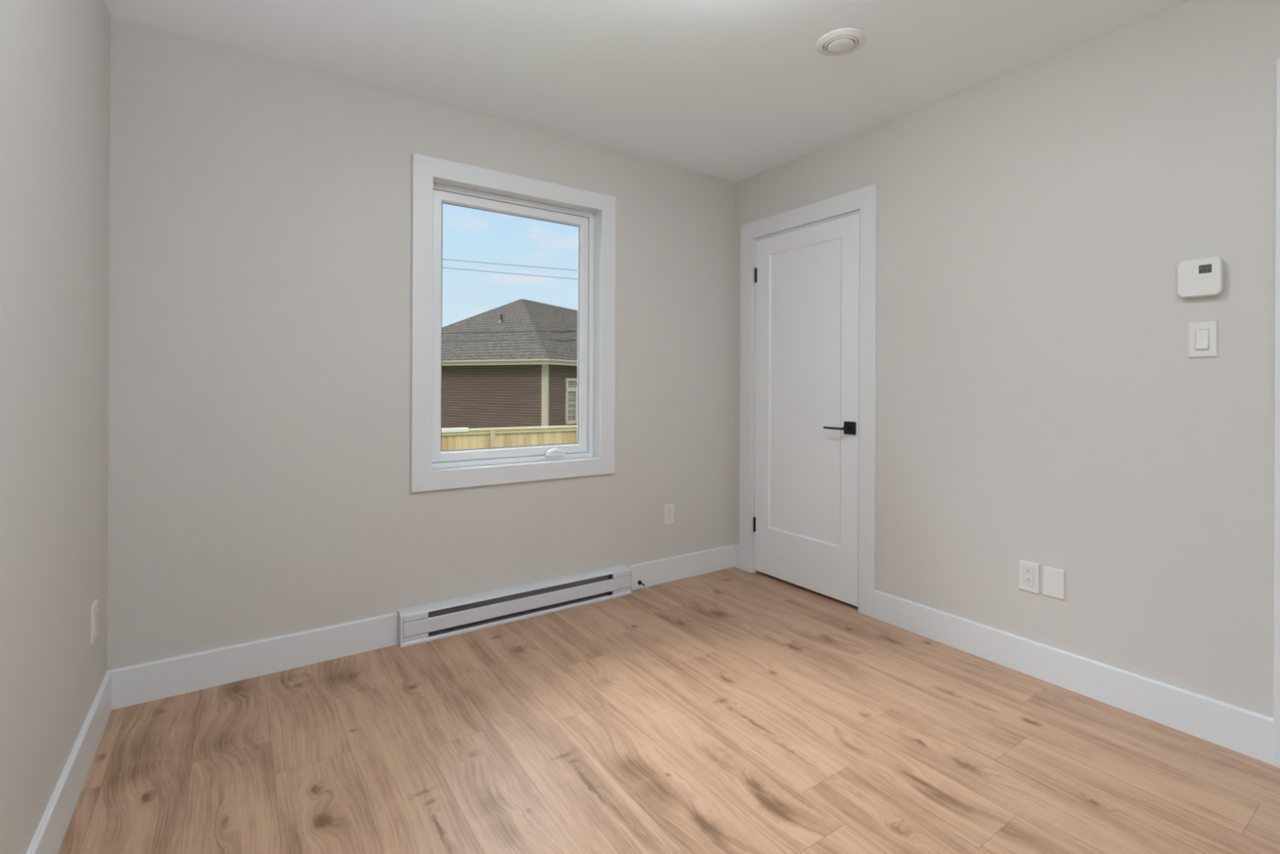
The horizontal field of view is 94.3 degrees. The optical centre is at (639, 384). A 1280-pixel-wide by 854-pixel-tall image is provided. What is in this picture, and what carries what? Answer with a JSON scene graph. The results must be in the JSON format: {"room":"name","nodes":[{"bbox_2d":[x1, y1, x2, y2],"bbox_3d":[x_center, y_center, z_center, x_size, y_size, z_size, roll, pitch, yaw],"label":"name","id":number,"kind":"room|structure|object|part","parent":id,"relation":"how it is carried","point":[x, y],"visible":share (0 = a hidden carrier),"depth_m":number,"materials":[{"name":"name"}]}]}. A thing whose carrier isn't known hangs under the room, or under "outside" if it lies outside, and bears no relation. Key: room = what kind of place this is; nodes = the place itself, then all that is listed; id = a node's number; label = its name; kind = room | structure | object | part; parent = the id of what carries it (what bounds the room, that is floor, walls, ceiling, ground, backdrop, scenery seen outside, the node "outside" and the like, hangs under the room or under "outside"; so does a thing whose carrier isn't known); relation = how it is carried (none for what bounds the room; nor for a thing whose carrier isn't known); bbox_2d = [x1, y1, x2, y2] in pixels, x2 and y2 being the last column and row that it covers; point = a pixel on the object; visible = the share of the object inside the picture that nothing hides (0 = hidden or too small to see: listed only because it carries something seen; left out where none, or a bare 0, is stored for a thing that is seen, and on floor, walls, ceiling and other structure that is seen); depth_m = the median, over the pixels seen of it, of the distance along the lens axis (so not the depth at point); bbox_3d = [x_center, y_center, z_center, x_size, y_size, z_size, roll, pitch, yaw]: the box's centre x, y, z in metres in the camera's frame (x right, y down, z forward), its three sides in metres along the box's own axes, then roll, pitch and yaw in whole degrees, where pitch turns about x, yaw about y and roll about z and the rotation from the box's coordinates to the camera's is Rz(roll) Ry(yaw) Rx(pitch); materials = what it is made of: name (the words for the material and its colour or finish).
{"room":"empty bedroom","nodes":[
{"label":"empty bedroom","id":0,"kind":"room"},
{"bbox_2d":[0,0,110,853],"bbox_3d":[-0.954,-0.023,0.623,0.140,2.540,3.450,0,0,-34],"label":"wall","id":1,"kind":"structure","parent":0,"point":[55,55],"depth_m":1.42,"materials":[{"name":"paint"}]},
{"bbox_2d":[26,671,111,853],"bbox_3d":[-0.891,1.079,0.661,0.014,0.137,3.436,0,0,-34],"label":"baseboard","id":2,"kind":"structure","parent":1,"relation":"attached to","point":[48,837],"depth_m":1.59,"materials":[{"name":"paint"}]},
{"bbox_2d":[90,599,97,644],"bbox_3d":[-1.724,0.749,1.876,0.008,0.118,0.073,0,0,-34],"label":"electrical outlet","id":3,"kind":"object","parent":1,"relation":"attached to","point":[94,607],"visible":1,"depth_m":1.86,"materials":[{"name":"plastic"}]},
{"bbox_2d":[94,608,97,633],"bbox_3d":[-1.722,0.749,1.878,0.002,0.067,0.034,0,0,-34],"label":"receptacle","id":4,"kind":"object","parent":3,"relation":"attached to","point":[95,610],"depth_m":1.87,"materials":[{"name":"plastic"}]},
{"bbox_2d":[106,15,736,670],"bbox_3d":[-0.670,-0.022,2.991,3.280,2.540,0.140,0,0,-34],"label":"wall","id":5,"kind":"structure","parent":0,"point":[259,449],"depth_m":2.46,"materials":[{"name":"paint"}]},
{"bbox_2d":[106,612,397,710],"bbox_3d":[-1.472,1.076,2.353,0.965,0.137,0.014,0,0,-34],"label":"baseboard","id":6,"kind":"structure","parent":5,"relation":"attached to","point":[140,683],"depth_m":2.31,"materials":[{"name":"paint"}]},
{"bbox_2d":[410,152,615,492],"bbox_3d":[-0.623,-0.274,3.018,1.067,1.515,0.168,0,0,-34],"label":"window","id":7,"kind":"structure","parent":5,"relation":"in","point":[436,182],"depth_m":2.96,"materials":[{"name":"paint"}]},
{"bbox_3d":[-0.646,-0.274,3.052,0.842,1.290,0.046,0,0,-34],"label":"sash","id":8,"kind":"part","parent":7,"relation":"part of","materials":[{"name":"plastic"}]},
{"bbox_3d":[-0.649,-0.274,3.056,0.898,1.346,0.076,0,0,-34],"label":"frame","id":9,"kind":"part","parent":7,"relation":"part of","materials":[{"name":"plastic"}]},
{"bbox_3d":[-0.442,0.360,3.123,0.088,0.031,0.009,0,0,-34],"label":"crank handle","id":10,"kind":"part","parent":7,"relation":"part of","materials":[{"name":"plastic"}]},
{"bbox_2d":[397,564,631,648],"bbox_3d":[-0.560,1.075,2.944,1.205,0.149,0.066,0,0,-34],"label":"baseboard heater","id":11,"kind":"object","parent":5,"relation":"attached to","point":[424,623],"visible":1,"depth_m":2.87,"materials":[{"name":"metal"}]},
{"bbox_3d":[-0.560,1.139,2.943,1.197,0.019,0.062,0,0,-34],"label":"rail","id":12,"kind":"part","parent":11,"relation":"part of","materials":[{"name":"metal"}]},
{"bbox_2d":[637,580,648,587],"bbox_3d":[0.019,1.118,3.318,0.025,0.025,0.075,0,0,-34],"label":"door stop","id":13,"kind":"object","parent":5,"relation":"attached to","point":[639,582],"visible":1,"depth_m":3.33,"materials":[{"name":"black metal"}]},
{"bbox_2d":[663,503,674,524],"bbox_3d":[0.171,0.762,3.478,0.073,0.118,0.008,0,0,-34],"label":"electrical outlet","id":14,"kind":"object","parent":5,"relation":"attached to","point":[668,509],"visible":1,"depth_m":3.47,"materials":[{"name":"plastic"}]},
{"bbox_2d":[666,508,671,520],"bbox_3d":[0.172,0.762,3.476,0.034,0.067,0.002,0,0,-34],"label":"receptacle","id":15,"kind":"object","parent":14,"relation":"attached to","point":[668,510],"depth_m":3.48,"materials":[{"name":"plastic"}]},
{"bbox_2d":[628,544,735,590],"bbox_3d":[0.265,1.084,3.540,0.828,0.137,0.014,0,0,-34],"label":"baseboard","id":16,"kind":"structure","parent":5,"relation":"attached to","point":[658,571],"depth_m":3.52,"materials":[{"name":"paint"}]},
{"bbox_2d":[450,337,577,342],"bbox_3d":[-4.989,-1.287,15.000,40.579,1.246,0.044,0,0,-9],"label":"cable","id":17,"kind":"object","parent":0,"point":[575,339],"visible":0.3,"depth_m":15.33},
{"bbox_2d":[105,0,1193,182],"bbox_3d":[0.348,-1.337,1.509,3.280,0.100,3.730,0,0,-34],"label":"ceiling","id":18,"kind":"structure","parent":0,"point":[735,91],"depth_m":2.30,"materials":[{"name":"paint"}]},
{"bbox_2d":[816,28,866,56],"bbox_3d":[0.754,-1.276,2.231,0.178,0.018,0.178,0,0,-34],"label":"ceiling vent","id":19,"kind":"object","parent":18,"relation":"in","point":[842,42],"visible":1,"depth_m":2.21,"materials":[{"name":"plastic"}]},
{"bbox_2d":[57,566,1279,853],"bbox_3d":[0.373,1.153,1.545,3.140,0.001,3.470,0,0,-34],"label":"floor","id":20,"kind":"structure","parent":0,"point":[731,710],"depth_m":1.84,"materials":[{"name":"brown wood"}]},
{"bbox_2d":[734,0,1279,718],"bbox_3d":[1.639,-0.061,2.394,0.140,2.440,3.450,0,0,-34],"label":"wall","id":21,"kind":"structure","parent":0,"point":[1041,398],"depth_m":2.20,"materials":[{"name":"paint"}]},
{"bbox_2d":[734,544,739,568],"bbox_3d":[0.618,1.086,3.744,0.014,0.137,0.046,0,0,-34],"label":"baseboard","id":22,"kind":"structure","parent":21,"relation":"attached to","point":[736,547],"depth_m":3.74,"materials":[{"name":"paint"}]},
{"bbox_2d":[739,183,878,617],"bbox_3d":[0.944,0.081,3.360,0.197,2.149,0.949,0,0,-34],"label":"door","id":23,"kind":"structure","parent":21,"relation":"in","point":[809,292],"depth_m":3.28,"materials":[{"name":"paint"}]},
{"bbox_3d":[0.664,0.080,3.680,0.018,2.148,0.105,0,0,-34],"label":"casing","id":24,"kind":"part","parent":23,"relation":"part of","materials":[{"name":"paint"}]},
{"bbox_3d":[0.907,-0.943,3.332,0.018,0.101,0.948,0,0,-34],"label":"casing","id":25,"kind":"part","parent":23,"relation":"part of","materials":[{"name":"paint"}]},
{"bbox_3d":[1.015,0.229,3.090,0.011,0.011,0.140,0,0,-34],"label":"lever","id":26,"kind":"part","parent":23,"relation":"part of","materials":[{"name":"black metal"}]},
{"bbox_3d":[1.085,0.226,3.068,0.009,0.066,0.068,0,0,-34],"label":"handle","id":27,"kind":"part","parent":23,"relation":"part of","materials":[{"name":"black metal"}]},
{"bbox_3d":[1.144,0.083,2.978,0.018,2.148,0.091,0,0,-34],"label":"casing","id":28,"kind":"part","parent":23,"relation":"part of","materials":[{"name":"paint"}]},
{"bbox_2d":[1018,560,1039,594],"bbox_3d":[1.558,0.771,2.376,0.008,0.118,0.073,0,0,-34],"label":"electrical outlet","id":29,"kind":"object","parent":21,"relation":"attached to","point":[1028,572],"visible":1,"depth_m":2.37,"materials":[{"name":"plastic"}]},
{"bbox_2d":[1023,567,1033,586],"bbox_3d":[1.556,0.771,2.375,0.002,0.067,0.034,0,0,-34],"label":"receptacle","id":30,"kind":"object","parent":29,"relation":"attached to","point":[1028,571],"depth_m":2.37,"materials":[{"name":"plastic"}]},
{"bbox_2d":[1043,565,1065,599],"bbox_3d":[1.607,0.771,2.305,0.006,0.113,0.073,0,0,-34],"label":"blank cover plate","id":31,"kind":"object","parent":21,"relation":"attached to","point":[1054,579],"visible":1,"depth_m":2.30,"materials":[{"name":"plastic"}]},
{"bbox_2d":[874,590,1273,764],"bbox_3d":[1.552,1.090,2.377,0.014,0.137,1.366,0,0,-34],"label":"baseboard","id":32,"kind":"structure","parent":21,"relation":"attached to","point":[1240,730],"depth_m":2.18,"materials":[{"name":"paint"}]},
{"bbox_2d":[1177,257,1223,297],"bbox_3d":[1.840,-0.349,1.949,0.032,0.124,0.110,0,0,-34],"label":"thermostat","id":33,"kind":"object","parent":21,"relation":"attached to","point":[1198,277],"visible":1,"depth_m":1.94,"materials":[{"name":"plastic"}]},
{"bbox_2d":[1187,320,1217,357],"bbox_3d":[1.849,-0.148,1.952,0.012,0.116,0.071,0,0,-34],"label":"light switch","id":34,"kind":"object","parent":21,"relation":"attached to","point":[1202,335],"visible":1,"depth_m":1.95,"materials":[{"name":"plastic"}]},
{"bbox_2d":[1272,58,1279,767],"bbox_3d":[2.248,0.087,1.451,0.197,2.149,0.944,0,0,-34],"label":"door frame","id":35,"kind":"structure","parent":21,"relation":"in","point":[1276,759],"depth_m":1.80,"materials":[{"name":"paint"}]},
{"label":"outside","id":36,"kind":"structure","parent":0,"visible":0},
{"bbox_3d":[-20.803,2.756,43.963,130.000,0.200,89.500,0,0,-34],"label":"ground","id":37,"kind":"structure","parent":36,"visible":0},
{"bbox_2d":[441,425,577,450],"bbox_3d":[-2.475,1.802,12.239,14.128,1.877,0.112,0,0,-29],"label":"wooden fence","id":38,"kind":"object","parent":37,"relation":"on","point":[453,438],"visible":0.05,"depth_m":12.09,"materials":[{"name":"brown wood"}]},
{"bbox_3d":[-6.026,0.883,10.276,6.005,0.072,0.105,0,0,-29],"label":"cap rail","id":39,"kind":"part","parent":38,"relation":"part of","materials":[{"name":"white wood"}]},
{"bbox_3d":[-3.814,0.960,11.497,1.802,0.058,0.039,0,0,-29],"label":"rail","id":40,"kind":"part","parent":38,"relation":"part of","materials":[{"name":"brown wood"}]},
{"bbox_3d":[-2.983,1.813,11.950,0.096,1.850,0.095,0,0,-29],"label":"post","id":41,"kind":"part","parent":38,"relation":"part of","materials":[{"name":"brown wood"}]},
{"bbox_3d":[0.100,0.918,13.667,7.990,0.042,0.092,0,0,-29],"label":"cap rail","id":42,"kind":"part","parent":38,"relation":"part of","materials":[{"name":"brown wood"}]},
{"bbox_3d":[-2.151,0.968,12.416,1.802,0.058,0.039,0,0,-29],"label":"rail","id":43,"kind":"part","parent":38,"relation":"part of","materials":[{"name":"brown wood"}]},
{"bbox_2d":[441,298,577,431],"bbox_3d":[-3.736,-0.523,29.180,10.095,6.515,16.740,0,0,27],"label":"house","id":44,"kind":"structure","parent":37,"relation":"on","point":[494,381],"depth_m":21.36,"materials":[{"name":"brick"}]},
{"bbox_3d":[-3.211,0.872,20.063,0.200,3.090,0.130,0,0,27],"label":"corner trim","id":45,"kind":"part","parent":44,"relation":"part of","materials":[{"name":"beige wood"}]},
{"bbox_3d":[-2.231,0.601,21.837,0.022,1.540,1.780,0,0,27],"label":"pane","id":46,"kind":"part","parent":44,"relation":"part of","materials":[{"name":"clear glass"}]},
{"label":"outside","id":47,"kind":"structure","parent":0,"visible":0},
{"bbox_2d":[442,258,577,271],"bbox_3d":[-5.312,-3.583,16.000,43.885,1.160,0.020,0,0,-16],"label":"overhead cable","id":48,"kind":"object","parent":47,"point":[442,259],"visible":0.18,"depth_m":16.46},
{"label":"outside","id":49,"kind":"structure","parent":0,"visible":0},
{"bbox_2d":[442,266,576,279],"bbox_3d":[-5.313,-3.361,16.000,43.885,1.519,0.020,0,0,-16],"label":"overhead cable","id":50,"kind":"object","parent":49,"point":[442,267],"visible":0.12,"depth_m":16.47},
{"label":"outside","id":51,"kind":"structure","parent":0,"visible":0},
{"bbox_2d":[441,328,577,333],"bbox_3d":[-4.988,-1.483,15.000,40.580,1.732,0.044,0,0,-9],"label":"cable","id":52,"kind":"object","parent":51,"point":[575,330],"visible":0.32,"depth_m":15.34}
]}

